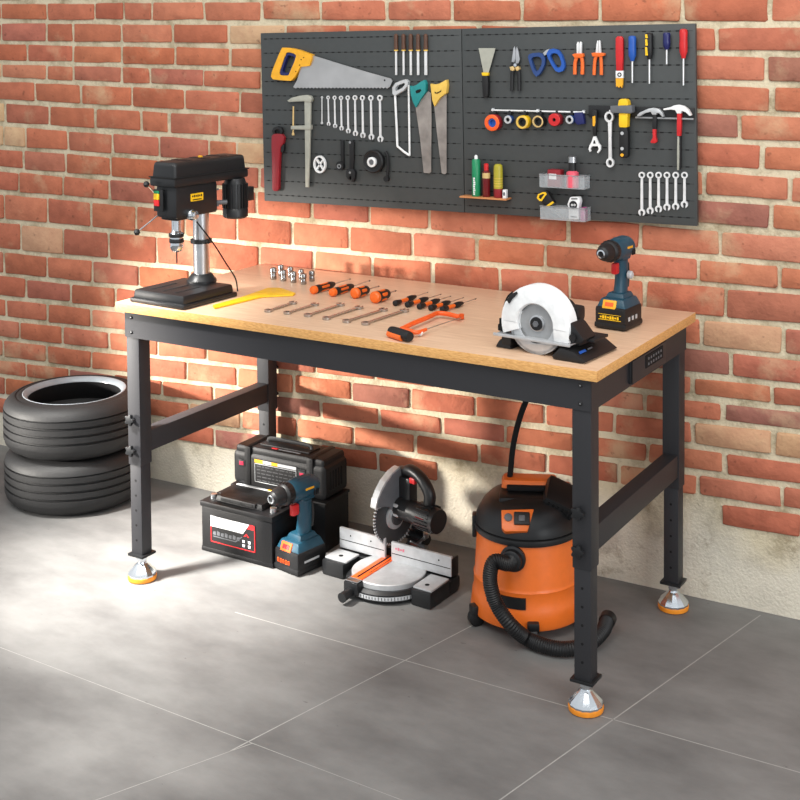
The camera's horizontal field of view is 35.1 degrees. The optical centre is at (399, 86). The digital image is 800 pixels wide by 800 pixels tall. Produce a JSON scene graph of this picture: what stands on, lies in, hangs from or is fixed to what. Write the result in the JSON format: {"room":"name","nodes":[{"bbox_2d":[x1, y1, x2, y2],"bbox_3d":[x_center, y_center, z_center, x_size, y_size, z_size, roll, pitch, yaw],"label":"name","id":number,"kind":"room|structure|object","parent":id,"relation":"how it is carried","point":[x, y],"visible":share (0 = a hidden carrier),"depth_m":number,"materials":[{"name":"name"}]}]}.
{"room":"garage","nodes":[
{"label":"garage","id":0,"kind":"room"},
{"bbox_2d":[0,0,799,619],"bbox_3d":[-0.050,0.160,3.340,4.600,2.000,0.125,1,3,30],"label":"wall","id":1,"kind":"structure","parent":0,"point":[94,94],"depth_m":3.25,"materials":[{"name":"red brick"}]},
{"bbox_2d":[261,23,698,225],"bbox_3d":[0.152,0.085,3.133,1.202,0.484,0.027,0,3,30],"label":"pegboard","id":2,"kind":"object","parent":1,"relation":"attached to","point":[453,55],"visible":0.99,"depth_m":3.07,"materials":[{"name":"black plastic"}]},
{"bbox_2d":[271,126,285,190],"bbox_3d":[-0.324,0.194,3.387,0.042,0.174,0.011,1,3,30],"label":"wrench","id":3,"kind":"object","parent":2,"relation":"hanging from","point":[278,145],"visible":1,"depth_m":3.38,"materials":[{"name":"red paint"}]},
{"bbox_2d":[287,95,313,186],"bbox_3d":[-0.262,0.144,3.348,0.078,0.244,0.012,1,3,30],"label":"clamp","id":4,"kind":"object","parent":2,"relation":"hanging from","point":[308,99],"visible":1,"depth_m":3.33,"materials":[{"name":"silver metal"}]},
{"bbox_2d":[313,155,326,172],"bbox_3d":[-0.210,0.205,3.324,0.038,0.046,0.008,1,3,30],"label":"wheel","id":5,"kind":"object","parent":2,"relation":"attached to","point":[320,156],"visible":1,"depth_m":3.32,"materials":[{"name":"white paint"}]},
{"bbox_2d":[271,47,392,88],"bbox_3d":[-0.180,-0.047,3.291,0.372,0.108,0.015,1,3,30],"label":"saw","id":6,"kind":"object","parent":2,"relation":"hanging from","point":[312,71],"visible":1,"depth_m":3.31,"materials":[{"name":"metal"}]},
{"bbox_2d":[333,96,336,127],"bbox_3d":[-0.170,0.067,3.298,0.012,0.084,0.003,0,2,30],"label":"wrench","id":7,"kind":"object","parent":2,"relation":"hanging from","point":[334,124],"visible":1,"depth_m":3.30,"materials":[{"name":"silver metal"}]},
{"bbox_2d":[336,140,344,169],"bbox_3d":[-0.155,0.179,3.290,0.023,0.078,0.012,1,3,30],"label":"wrench","id":8,"kind":"object","parent":2,"relation":"hanging from","point":[340,165],"visible":1,"depth_m":3.29,"materials":[{"name":"metal"}]},
{"bbox_2d":[339,96,343,129],"bbox_3d":[-0.152,0.070,3.288,0.013,0.091,0.003,0,3,30],"label":"wrench","id":9,"kind":"object","parent":2,"relation":"hanging from","point":[340,99],"visible":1,"depth_m":3.29,"materials":[{"name":"silver metal"}]},
{"bbox_2d":[346,95,350,132],"bbox_3d":[-0.134,0.073,3.278,0.013,0.098,0.003,1,3,30],"label":"wrench","id":10,"kind":"object","parent":2,"relation":"hanging from","point":[348,99],"visible":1,"depth_m":3.28,"materials":[{"name":"silver metal"}]},
{"bbox_2d":[346,140,356,181],"bbox_3d":[-0.127,0.194,3.274,0.028,0.107,0.011,1,3,30],"label":"adjustable spanner","id":11,"kind":"object","parent":2,"relation":"hanging from","point":[351,172],"visible":1,"depth_m":3.27,"materials":[{"name":"metal"}]},
{"bbox_2d":[352,95,357,135],"bbox_3d":[-0.115,0.076,3.267,0.015,0.106,0.004,1,3,30],"label":"wrench","id":12,"kind":"object","parent":2,"relation":"hanging from","point":[355,120],"visible":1,"depth_m":3.27,"materials":[{"name":"silver metal"}]},
{"bbox_2d":[360,95,365,137],"bbox_3d":[-0.096,0.078,3.255,0.015,0.110,0.004,1,3,30],"label":"wrench","id":13,"kind":"object","parent":2,"relation":"hanging from","point":[361,99],"visible":1,"depth_m":3.25,"materials":[{"name":"silver metal"}]},
{"bbox_2d":[368,95,374,139],"bbox_3d":[-0.074,0.080,3.243,0.016,0.114,0.004,1,3,30],"label":"wrench","id":14,"kind":"object","parent":2,"relation":"hanging from","point":[369,99],"visible":1,"depth_m":3.24,"materials":[{"name":"silver metal"}]},
{"bbox_2d":[363,150,384,172],"bbox_3d":[-0.067,0.192,3.235,0.059,0.059,0.020,1,3,30],"label":"reel","id":15,"kind":"object","parent":2,"relation":"hanging from","point":[373,160],"visible":1,"depth_m":3.23,"materials":[{"name":"plastic"}]},
{"bbox_2d":[377,95,383,141],"bbox_3d":[-0.051,0.082,3.229,0.017,0.120,0.004,1,3,30],"label":"wrench","id":16,"kind":"object","parent":2,"relation":"hanging from","point":[378,96],"visible":1,"depth_m":3.23,"materials":[{"name":"silver metal"}]},
{"bbox_2d":[383,151,389,181],"bbox_3d":[-0.034,0.203,3.222,0.016,0.078,0.009,1,3,30],"label":"wrench","id":17,"kind":"object","parent":2,"relation":"hanging from","point":[386,178],"visible":1,"depth_m":3.22,"materials":[{"name":"metal"}]},
{"bbox_2d":[394,34,397,74],"bbox_3d":[-0.010,-0.081,3.194,0.012,0.104,0.012,1,3,30],"label":"file","id":18,"kind":"object","parent":2,"relation":"hanging from","point":[395,35],"visible":1,"depth_m":3.19,"materials":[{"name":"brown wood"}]},
{"bbox_2d":[392,79,410,155],"bbox_3d":[0.005,0.079,3.193,0.048,0.195,0.012,1,3,30],"label":"saw","id":19,"kind":"object","parent":2,"relation":"hanging from","point":[395,91],"visible":1,"depth_m":3.19,"materials":[{"name":"white paint"}]},
{"bbox_2d":[401,34,405,74],"bbox_3d":[0.009,-0.080,3.183,0.012,0.104,0.012,1,3,30],"label":"file","id":20,"kind":"object","parent":2,"relation":"hanging from","point":[403,37],"visible":1,"depth_m":3.18,"materials":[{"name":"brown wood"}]},
{"bbox_2d":[408,34,412,74],"bbox_3d":[0.027,-0.080,3.173,0.012,0.103,0.012,1,3,30],"label":"file","id":21,"kind":"object","parent":2,"relation":"hanging from","point":[410,37],"visible":1,"depth_m":3.17,"materials":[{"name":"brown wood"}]},
{"bbox_2d":[416,34,419,74],"bbox_3d":[0.045,-0.080,3.162,0.012,0.103,0.012,1,3,30],"label":"file","id":22,"kind":"object","parent":2,"relation":"hanging from","point":[417,35],"visible":1,"depth_m":3.16,"materials":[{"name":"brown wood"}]},
{"bbox_2d":[410,80,431,172],"bbox_3d":[0.053,0.100,3.165,0.058,0.233,0.015,1,3,30],"label":"saw","id":23,"kind":"object","parent":2,"relation":"hanging from","point":[421,97],"visible":1,"depth_m":3.16,"materials":[{"name":"metal"}]},
{"bbox_2d":[423,34,427,74],"bbox_3d":[0.064,-0.079,3.151,0.012,0.103,0.012,1,3,30],"label":"file","id":24,"kind":"object","parent":2,"relation":"hanging from","point":[425,37],"visible":1,"depth_m":3.15,"materials":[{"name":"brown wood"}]},
{"bbox_2d":[430,80,448,173],"bbox_3d":[0.099,0.101,3.138,0.047,0.235,0.015,1,3,30],"label":"saw","id":25,"kind":"object","parent":2,"relation":"hanging from","point":[439,92],"visible":1,"depth_m":3.13,"materials":[{"name":"metal"}]},
{"bbox_2d":[460,194,510,200],"bbox_3d":[0.207,0.273,3.075,0.125,0.010,0.032,1,3,30],"label":"shelf","id":26,"kind":"object","parent":2,"relation":"attached to","point":[481,197],"visible":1,"depth_m":3.07,"materials":[{"name":"brown wood"}]},
{"bbox_2d":[472,155,480,196],"bbox_3d":[0.185,0.217,3.083,0.021,0.101,0.022,1,3,30],"label":"spray can","id":27,"kind":"object","parent":26,"relation":"on","point":[476,184],"visible":1,"depth_m":3.08,"materials":[{"name":"green metal"}]},
{"bbox_2d":[482,163,489,196],"bbox_3d":[0.209,0.228,3.070,0.019,0.081,0.019,1,3,30],"label":"bottle","id":28,"kind":"object","parent":26,"relation":"on","point":[486,173],"visible":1,"depth_m":3.06,"materials":[{"name":"red plastic"}]},
{"bbox_2d":[494,164,502,197],"bbox_3d":[0.237,0.228,3.054,0.023,0.081,0.023,1,3,30],"label":"bottle","id":29,"kind":"object","parent":26,"relation":"on","point":[498,168],"visible":1,"depth_m":3.04,"materials":[{"name":"yellow plastic"}]},
{"bbox_2d":[479,48,494,97],"bbox_3d":[0.211,-0.033,3.069,0.045,0.120,0.013,1,3,30],"label":"knife","id":30,"kind":"object","parent":2,"relation":"hanging from","point":[486,54],"visible":1,"depth_m":3.07,"materials":[{"name":"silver metal"}]},
{"bbox_2d":[510,46,520,90],"bbox_3d":[0.276,-0.043,3.031,0.028,0.108,0.011,1,3,30],"label":"pliers","id":31,"kind":"object","parent":2,"relation":"hanging from","point":[516,58],"visible":1,"depth_m":3.03,"materials":[{"name":"metal"}]},
{"bbox_2d":[491,108,584,113],"bbox_3d":[0.328,0.058,3.009,0.240,0.009,0.011,1,3,30],"label":"rail","id":32,"kind":"object","parent":2,"relation":"attached to","point":[492,109],"visible":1,"depth_m":3.01,"materials":[{"name":"silver metal"}]},
{"bbox_2d":[484,111,502,130],"bbox_3d":[0.227,0.083,3.061,0.041,0.049,0.021,1,3,30],"label":"tape roll","id":33,"kind":"object","parent":32,"relation":"hanging from","point":[493,122],"visible":1,"depth_m":3.06,"materials":[{"name":"red paint"}]},
{"bbox_2d":[504,111,514,123],"bbox_3d":[0.263,0.074,3.041,0.020,0.032,0.019,1,3,30],"label":"tape roll","id":34,"kind":"object","parent":32,"relation":"hanging from","point":[508,119],"visible":1,"depth_m":3.04,"materials":[{"name":"grey paint"}]},
{"bbox_2d":[516,111,531,128],"bbox_3d":[0.295,0.080,3.020,0.032,0.043,0.023,1,3,30],"label":"tape roll","id":35,"kind":"object","parent":32,"relation":"hanging from","point":[524,121],"visible":1,"depth_m":3.02,"materials":[{"name":"plastic"}]},
{"bbox_2d":[532,111,546,127],"bbox_3d":[0.331,0.078,3.000,0.029,0.040,0.023,1,3,30],"label":"tape roll","id":36,"kind":"object","parent":32,"relation":"hanging from","point":[538,121],"visible":1,"depth_m":3.00,"materials":[{"name":"plastic"}]},
{"bbox_2d":[548,110,563,125],"bbox_3d":[0.367,0.075,2.979,0.031,0.036,0.023,1,3,30],"label":"tape roll","id":37,"kind":"object","parent":32,"relation":"hanging from","point":[555,119],"visible":1,"depth_m":2.97,"materials":[{"name":"red paint"}]},
{"bbox_2d":[565,110,574,123],"bbox_3d":[0.400,0.072,2.961,0.020,0.031,0.021,1,3,30],"label":"tape roll","id":38,"kind":"object","parent":32,"relation":"hanging from","point":[570,119],"visible":1,"depth_m":2.96,"materials":[{"name":"grey paint"}]},
{"bbox_2d":[574,112,585,124],"bbox_3d":[0.420,0.075,2.952,0.026,0.030,0.015,1,3,30],"label":"clip","id":39,"kind":"object","parent":32,"relation":"hanging from","point":[579,117],"visible":1,"depth_m":2.95,"materials":[{"name":"blue plastic"}]},
{"bbox_2d":[528,48,565,76],"bbox_3d":[0.347,-0.056,2.990,0.094,0.067,0.010,1,3,30],"label":"scissors","id":40,"kind":"object","parent":2,"relation":"hanging from","point":[549,52],"visible":1,"depth_m":2.99,"materials":[{"name":"blue plastic"}]},
{"bbox_2d":[539,172,589,176],"bbox_3d":[0.386,0.222,2.968,0.115,0.032,0.036,1,3,30],"label":"storage bin","id":41,"kind":"object","parent":2,"relation":"attached to","point":[544,172],"visible":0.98,"depth_m":2.95,"materials":[{"name":"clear plastic"}]},
{"bbox_2d":[548,169,563,186],"bbox_3d":[0.366,0.215,2.975,0.033,0.041,0.025,1,3,30],"label":"box","id":42,"kind":"object","parent":41,"relation":"in","point":[553,181],"visible":1,"depth_m":2.96,"materials":[{"name":"red paint"}]},
{"bbox_2d":[566,156,578,187],"bbox_3d":[0.403,0.200,2.954,0.029,0.073,0.029,1,3,30],"label":"bottle","id":43,"kind":"object","parent":41,"relation":"in","point":[571,182],"visible":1,"depth_m":2.94,"materials":[{"name":"pink plastic"}]},
{"bbox_2d":[540,204,590,208],"bbox_3d":[0.388,0.297,2.971,0.115,0.032,0.036,1,3,30],"label":"storage bin","id":44,"kind":"object","parent":2,"relation":"attached to","point":[543,204],"visible":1,"depth_m":2.95,"materials":[{"name":"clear plastic"}]},
{"bbox_2d":[537,190,555,205],"bbox_3d":[0.347,0.265,2.990,0.044,0.040,0.016,1,3,30],"label":"tape measure","id":45,"kind":"object","parent":44,"relation":"in","point":[545,196],"visible":1,"depth_m":2.98,"materials":[{"name":"plastic"}]},
{"bbox_2d":[567,196,581,218],"bbox_3d":[0.408,0.284,2.954,0.032,0.054,0.020,1,3,30],"label":"bottle","id":46,"kind":"object","parent":44,"relation":"on","point":[575,201],"visible":1,"depth_m":2.95,"materials":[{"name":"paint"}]},
{"bbox_2d":[580,207,587,220],"bbox_3d":[0.428,0.297,2.944,0.010,0.030,0.022,1,3,30],"label":"box","id":47,"kind":"object","parent":44,"relation":"on","point":[583,212],"visible":1,"depth_m":2.94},
{"bbox_2d":[572,41,584,73],"bbox_3d":[0.416,-0.066,2.950,0.028,0.077,0.011,1,3,30],"label":"pliers","id":48,"kind":"object","parent":2,"relation":"hanging from","point":[579,54],"visible":1,"depth_m":2.94,"materials":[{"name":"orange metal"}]},
{"bbox_2d":[591,40,605,74],"bbox_3d":[0.460,-0.066,2.925,0.032,0.080,0.011,1,3,30],"label":"pliers","id":49,"kind":"object","parent":2,"relation":"hanging from","point":[598,53],"visible":1,"depth_m":2.92,"materials":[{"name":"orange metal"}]},
{"bbox_2d":[616,36,623,87],"bbox_3d":[0.504,-0.056,2.900,0.018,0.118,0.010,1,3,30],"label":"brush","id":50,"kind":"object","parent":2,"relation":"hanging from","point":[619,39],"visible":1,"depth_m":2.90,"materials":[{"name":"red plastic"}]},
{"bbox_2d":[628,36,635,82],"bbox_3d":[0.529,-0.062,2.881,0.019,0.108,0.019,1,3,30],"label":"screwdriver","id":51,"kind":"object","parent":2,"relation":"hanging from","point":[631,39],"visible":1,"depth_m":2.87,"materials":[{"name":"blue plastic"}]},
{"bbox_2d":[638,172,645,215],"bbox_3d":[0.553,0.246,2.892,0.016,0.101,0.004,1,3,30],"label":"wrench","id":52,"kind":"object","parent":2,"relation":"hanging from","point":[643,173],"visible":1,"depth_m":2.89,"materials":[{"name":"silver metal"}]},
{"bbox_2d":[589,105,694,119],"bbox_3d":[0.546,0.060,2.881,0.250,0.027,0.012,1,3,30],"label":"rail","id":53,"kind":"object","parent":2,"relation":"attached to","point":[669,114],"visible":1,"depth_m":2.88,"materials":[{"name":"silver metal"}]},
{"bbox_2d":[589,109,601,152],"bbox_3d":[0.452,0.104,2.932,0.030,0.101,0.010,1,3,30],"label":"wrench","id":54,"kind":"object","parent":53,"relation":"hanging from","point":[595,142],"visible":1,"depth_m":2.93,"materials":[{"name":"metal"}]},
{"bbox_2d":[604,110,614,166],"bbox_3d":[0.483,0.121,2.917,0.023,0.133,0.007,1,3,30],"label":"wrench","id":55,"kind":"object","parent":53,"relation":"hanging from","point":[609,112],"visible":1,"depth_m":2.91,"materials":[{"name":"silver metal"}]},
{"bbox_2d":[610,99,634,157],"bbox_3d":[0.509,0.096,2.889,0.052,0.136,0.024,1,3,30],"label":"mallet","id":56,"kind":"object","parent":53,"relation":"hanging from","point":[624,107],"visible":1,"depth_m":2.88,"materials":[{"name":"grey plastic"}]},
{"bbox_2d":[637,108,664,142],"bbox_3d":[0.568,0.088,2.862,0.062,0.080,0.012,1,3,30],"label":"hammer","id":57,"kind":"object","parent":53,"relation":"hanging from","point":[654,111],"visible":1,"depth_m":2.85,"materials":[{"name":"metal"}]},
{"bbox_2d":[663,105,691,169],"bbox_3d":[0.622,0.114,2.832,0.063,0.147,0.013,1,3,30],"label":"hammer","id":58,"kind":"object","parent":53,"relation":"hanging from","point":[679,109],"visible":1,"depth_m":2.83,"materials":[{"name":"white paint"}]},
{"bbox_2d":[645,33,652,83],"bbox_3d":[0.564,-0.064,2.861,0.018,0.116,0.018,1,3,30],"label":"screwdriver","id":59,"kind":"object","parent":2,"relation":"hanging from","point":[649,36],"visible":1,"depth_m":2.85,"materials":[{"name":"plastic"}]},
{"bbox_2d":[647,172,653,213],"bbox_3d":[0.570,0.243,2.882,0.016,0.096,0.004,1,3,30],"label":"wrench","id":60,"kind":"object","parent":2,"relation":"hanging from","point":[648,173],"visible":1,"depth_m":2.88,"materials":[{"name":"silver metal"}]},
{"bbox_2d":[655,172,661,211],"bbox_3d":[0.587,0.240,2.872,0.016,0.092,0.004,1,3,30],"label":"wrench","id":61,"kind":"object","parent":2,"relation":"hanging from","point":[660,173],"visible":1,"depth_m":2.87,"materials":[{"name":"silver metal"}]},
{"bbox_2d":[663,32,670,63],"bbox_3d":[0.599,-0.085,2.840,0.017,0.072,0.017,1,3,30],"label":"screwdriver","id":62,"kind":"object","parent":2,"relation":"hanging from","point":[666,36],"visible":1,"depth_m":2.83,"materials":[{"name":"blue plastic"}]},
{"bbox_2d":[663,172,670,209],"bbox_3d":[0.604,0.237,2.862,0.016,0.088,0.004,1,3,30],"label":"wrench","id":63,"kind":"object","parent":2,"relation":"hanging from","point":[668,173],"visible":1,"depth_m":2.86,"materials":[{"name":"silver metal"}]},
{"bbox_2d":[672,172,679,209],"bbox_3d":[0.622,0.235,2.852,0.016,0.086,0.004,1,3,30],"label":"wrench","id":64,"kind":"object","parent":2,"relation":"hanging from","point":[677,173],"visible":1,"depth_m":2.85,"materials":[{"name":"silver metal"}]},
{"bbox_2d":[679,29,687,84],"bbox_3d":[0.632,-0.065,2.821,0.019,0.126,0.019,1,3,30],"label":"screwdriver","id":65,"kind":"object","parent":2,"relation":"hanging from","point":[683,33],"visible":1,"depth_m":2.81,"materials":[{"name":"red plastic"}]},
{"bbox_2d":[681,172,687,207],"bbox_3d":[0.639,0.232,2.842,0.016,0.081,0.004,1,3,30],"label":"wrench","id":66,"kind":"object","parent":2,"relation":"hanging from","point":[682,173],"visible":1,"depth_m":2.84,"materials":[{"name":"silver metal"}]},
{"bbox_2d":[0,445,799,799],"bbox_3d":[-0.777,1.280,1.902,5.200,0.100,3.600,1,3,30],"label":"floor","id":67,"kind":"structure","parent":0,"point":[216,676],"depth_m":2.52,"materials":[{"name":"concrete"}]},
{"bbox_2d":[4,448,130,515],"bbox_3d":[-0.917,1.082,3.584,0.390,0.149,0.390,1,3,30],"label":"tyre","id":68,"kind":"object","parent":67,"relation":"on","point":[83,486],"visible":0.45,"depth_m":3.42,"materials":[{"name":"rubber"}]},
{"bbox_2d":[3,375,128,460],"bbox_3d":[-0.919,0.931,3.578,0.390,0.149,0.390,1,3,30],"label":"tyre","id":69,"kind":"object","parent":68,"relation":"on","point":[73,417],"visible":0.84,"depth_m":3.43,"materials":[{"name":"rubber"}]},
{"bbox_2d":[200,484,296,567],"bbox_3d":[-0.372,1.098,3.187,0.228,0.144,0.134,1,3,32],"label":"battery","id":70,"kind":"object","parent":67,"relation":"on","point":[239,522],"visible":0.91,"depth_m":3.13,"materials":[{"name":"plastic"}]},
{"bbox_2d":[231,481,349,551],"bbox_3d":[-0.285,1.100,3.284,0.296,0.129,0.116,1,3,30],"label":"storage box","id":71,"kind":"object","parent":67,"relation":"on","point":[332,513],"visible":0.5,"depth_m":3.19,"materials":[{"name":"plastic"}]},
{"bbox_2d":[234,434,346,499],"bbox_3d":[-0.285,0.976,3.280,0.290,0.122,0.112,1,3,30],"label":"tool case","id":72,"kind":"object","parent":71,"relation":"on","point":[264,461],"visible":0.9,"depth_m":3.24,"materials":[{"name":"plastic"}]},
{"bbox_2d":[267,473,325,575],"bbox_3d":[-0.259,1.063,3.068,0.085,0.223,0.149,2,3,41],"label":"cordless drill","id":73,"kind":"object","parent":67,"relation":"on","point":[300,552],"visible":0.98,"depth_m":3.06,"materials":[{"name":"plastic"}]},
{"bbox_2d":[322,464,459,609],"bbox_3d":[-0.025,1.042,2.989,0.333,0.267,0.272,0,3,5],"label":"saw","id":74,"kind":"object","parent":67,"relation":"on","point":[377,568],"visible":1,"depth_m":2.99,"materials":[{"name":"black plastic"}]},
{"bbox_2d":[115,264,695,717],"bbox_3d":[-0.003,0.843,2.925,1.220,0.671,0.566,1,3,32],"label":"workbench","id":75,"kind":"object","parent":67,"relation":"on","point":[464,355],"visible":0.9,"depth_m":2.75,"materials":[{"name":"brown wood"}]},
{"bbox_2d":[128,560,155,579],"bbox_3d":[-0.617,1.152,3.027,0.068,0.032,0.066,1,3,32],"label":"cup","id":76,"kind":"object","parent":75,"relation":"on","point":[142,570],"depth_m":3.01,"materials":[{"name":"silver metal"}]},
{"bbox_2d":[130,153,253,309],"bbox_3d":[-0.492,0.337,3.042,0.176,0.338,0.316,1,3,34],"label":"press","id":77,"kind":"object","parent":75,"relation":"on","point":[187,188],"visible":1,"depth_m":3.00,"materials":[{"name":"black metal"}]},
{"bbox_2d":[153,189,163,211],"bbox_3d":[-0.565,0.267,2.958,0.030,0.052,0.003,1,3,34],"label":"switch plate","id":78,"kind":"object","parent":77,"relation":"attached to","point":[158,193],"depth_m":2.95,"materials":[{"name":"black plastic"}]},
{"bbox_2d":[213,288,294,308],"bbox_3d":[-0.338,0.504,2.997,0.102,0.004,0.255,1,3,30],"label":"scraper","id":79,"kind":"object","parent":75,"relation":"on","point":[268,292],"visible":1,"depth_m":3.03,"materials":[{"name":"yellow plastic"}]},
{"bbox_2d":[270,267,276,279],"bbox_3d":[-0.325,0.480,3.248,0.017,0.029,0.017,1,3,30],"label":"socket","id":80,"kind":"object","parent":75,"relation":"on","point":[273,270],"visible":1,"depth_m":3.24,"materials":[{"name":"silver metal"}]},
{"bbox_2d":[264,301,296,312],"bbox_3d":[-0.274,0.507,2.911,0.020,0.005,0.113,1,3,31],"label":"wrench","id":81,"kind":"object","parent":75,"relation":"on","point":[290,302],"visible":1,"depth_m":2.91,"materials":[{"name":"silver metal"}]},
{"bbox_2d":[280,270,286,280],"bbox_3d":[-0.297,0.482,3.223,0.016,0.028,0.016,1,3,30],"label":"socket","id":82,"kind":"object","parent":75,"relation":"on","point":[283,273],"visible":1,"depth_m":3.22,"materials":[{"name":"silver metal"}]},
{"bbox_2d":[290,271,296,282],"bbox_3d":[-0.270,0.483,3.202,0.016,0.028,0.016,1,3,30],"label":"socket","id":83,"kind":"object","parent":75,"relation":"on","point":[293,274],"visible":1,"depth_m":3.19,"materials":[{"name":"silver metal"}]},
{"bbox_2d":[283,302,318,314],"bbox_3d":[-0.225,0.507,2.890,0.020,0.005,0.120,1,3,33],"label":"wrench","id":84,"kind":"object","parent":75,"relation":"on","point":[312,303],"visible":1,"depth_m":2.88,"materials":[{"name":"silver metal"}]},
{"bbox_2d":[301,273,306,284],"bbox_3d":[-0.242,0.484,3.180,0.015,0.026,0.015,1,3,30],"label":"socket","id":85,"kind":"object","parent":75,"relation":"on","point":[303,275],"visible":1,"depth_m":3.17,"materials":[{"name":"silver metal"}]},
{"bbox_2d":[309,270,314,281],"bbox_3d":[-0.224,0.482,3.218,0.015,0.026,0.015,1,3,30],"label":"socket","id":86,"kind":"object","parent":75,"relation":"on","point":[311,272],"visible":1,"depth_m":3.21,"materials":[{"name":"silver metal"}]},
{"bbox_2d":[304,302,344,316],"bbox_3d":[-0.171,0.507,2.874,0.021,0.005,0.145,1,3,32],"label":"wrench","id":87,"kind":"object","parent":75,"relation":"on","point":[339,304],"visible":1,"depth_m":2.87,"materials":[{"name":"silver metal"}]},
{"bbox_2d":[309,278,349,293],"bbox_3d":[-0.168,0.489,3.122,0.020,0.020,0.165,1,3,33],"label":"screwdriver","id":88,"kind":"object","parent":75,"relation":"on","point":[325,286],"visible":1,"depth_m":3.08,"materials":[{"name":"plastic"}]},
{"bbox_2d":[322,305,362,319],"bbox_3d":[-0.128,0.508,2.842,0.021,0.005,0.144,1,3,33],"label":"wrench","id":89,"kind":"object","parent":75,"relation":"on","point":[357,307],"visible":1,"depth_m":2.84,"materials":[{"name":"silver metal"}]},
{"bbox_2d":[329,280,369,296],"bbox_3d":[-0.119,0.490,3.096,0.021,0.020,0.172,1,3,33],"label":"screwdriver","id":90,"kind":"object","parent":75,"relation":"on","point":[345,288],"visible":0.99,"depth_m":3.05,"materials":[{"name":"plastic"}]},
{"bbox_2d":[350,286,378,298],"bbox_3d":[-0.079,0.490,3.041,0.028,0.026,0.105,2,3,39],"label":"screwdriver","id":91,"kind":"object","parent":75,"relation":"on","point":[356,292],"visible":1,"depth_m":3.01,"materials":[{"name":"plastic"}]},
{"bbox_2d":[342,307,387,322],"bbox_3d":[-0.077,0.509,2.815,0.021,0.005,0.154,1,3,36],"label":"wrench","id":92,"kind":"object","parent":75,"relation":"on","point":[383,309],"visible":1,"depth_m":2.81,"materials":[{"name":"silver metal"}]},
{"bbox_2d":[370,289,396,302],"bbox_3d":[-0.037,0.491,2.986,0.030,0.028,0.096,1,3,30],"label":"screwdriver","id":93,"kind":"object","parent":75,"relation":"on","point":[384,294],"visible":1,"depth_m":2.95,"materials":[{"name":"plastic"}]},
{"bbox_2d":[361,308,408,324],"bbox_3d":[-0.032,0.510,2.799,0.022,0.006,0.168,1,3,35],"label":"wrench","id":94,"kind":"object","parent":75,"relation":"on","point":[402,310],"visible":1,"depth_m":2.79,"materials":[{"name":"silver metal"}]},
{"bbox_2d":[393,292,427,305],"bbox_3d":[0.027,0.498,2.977,0.014,0.014,0.146,1,3,33],"label":"screwdriver","id":95,"kind":"object","parent":75,"relation":"on","point":[411,297],"visible":0.99,"depth_m":2.95,"materials":[{"name":"plastic"}]},
{"bbox_2d":[405,294,440,307],"bbox_3d":[0.057,0.498,2.958,0.014,0.014,0.142,1,3,36],"label":"screwdriver","id":96,"kind":"object","parent":75,"relation":"on","point":[422,299],"visible":1,"depth_m":2.93,"materials":[{"name":"plastic"}]},
{"bbox_2d":[386,311,463,341],"bbox_3d":[0.054,0.505,2.690,0.072,0.023,0.250,1,3,30],"label":"saw","id":97,"kind":"object","parent":75,"relation":"on","point":[404,333],"visible":1,"depth_m":2.63,"materials":[{"name":"plastic"}]},
{"bbox_2d":[417,296,450,308],"bbox_3d":[0.081,0.499,2.936,0.014,0.014,0.137,1,3,35],"label":"screwdriver","id":98,"kind":"object","parent":75,"relation":"on","point":[436,300],"visible":0.98,"depth_m":2.91,"materials":[{"name":"plastic"}]},
{"bbox_2d":[428,297,463,310],"bbox_3d":[0.109,0.500,2.920,0.014,0.014,0.138,1,3,36],"label":"screwdriver","id":99,"kind":"object","parent":75,"relation":"on","point":[446,302],"visible":0.96,"depth_m":2.89,"materials":[{"name":"plastic"}]},
{"bbox_2d":[440,298,476,310],"bbox_3d":[0.136,0.500,2.905,0.014,0.014,0.142,1,3,37],"label":"screwdriver","id":100,"kind":"object","parent":75,"relation":"on","point":[459,303],"visible":0.96,"depth_m":2.88,"materials":[{"name":"plastic"}]},
{"bbox_2d":[493,283,616,363],"bbox_3d":[0.305,0.455,2.510,0.211,0.136,0.137,1,3,36],"label":"saw","id":101,"kind":"object","parent":75,"relation":"on","point":[539,318],"visible":1,"depth_m":2.46,"materials":[{"name":"metal"}]},
{"bbox_2d":[568,687,603,712],"bbox_3d":[0.357,1.171,2.429,0.068,0.032,0.066,1,3,32],"label":"leveling foot","id":102,"kind":"object","parent":75,"relation":"on","point":[584,700],"depth_m":2.41,"materials":[{"name":"silver metal"}]},
{"bbox_2d":[594,235,642,330],"bbox_3d":[0.455,0.418,2.684,0.074,0.192,0.129,1,3,35],"label":"cordless drill","id":103,"kind":"object","parent":75,"relation":"on","point":[620,310],"visible":1,"depth_m":2.68,"materials":[{"name":"plastic"}]},
{"bbox_2d":[629,340,665,383],"bbox_3d":[0.514,0.569,2.617,0.013,0.048,0.200,1,3,30],"label":"power outlet","id":104,"kind":"object","parent":75,"relation":"attached to","point":[650,358],"depth_m":2.60,"materials":[{"name":"grey plastic"}]},
{"bbox_2d":[658,589,688,609],"bbox_3d":[0.616,1.150,2.850,0.068,0.032,0.066,1,3,32],"label":"leveling foot","id":105,"kind":"object","parent":75,"relation":"on","point":[672,599],"depth_m":2.83,"materials":[{"name":"silver metal"}]},
{"bbox_2d":[467,401,616,656],"bbox_3d":[0.284,0.920,2.766,0.292,0.526,0.355,-2,3,-29],"label":"vacuum cleaner","id":106,"kind":"object","parent":67,"relation":"on","point":[523,585],"visible":0.84,"depth_m":2.71,"materials":[{"name":"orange plastic"}]},
{"bbox_2d":[514,512,529,524],"bbox_3d":[0.261,0.924,2.706,0.034,0.023,0.021,0,3,5],"label":"rocker switch","id":107,"kind":"object","parent":106,"relation":"attached to","point":[520,518],"depth_m":2.70,"materials":[{"name":"plastic"}]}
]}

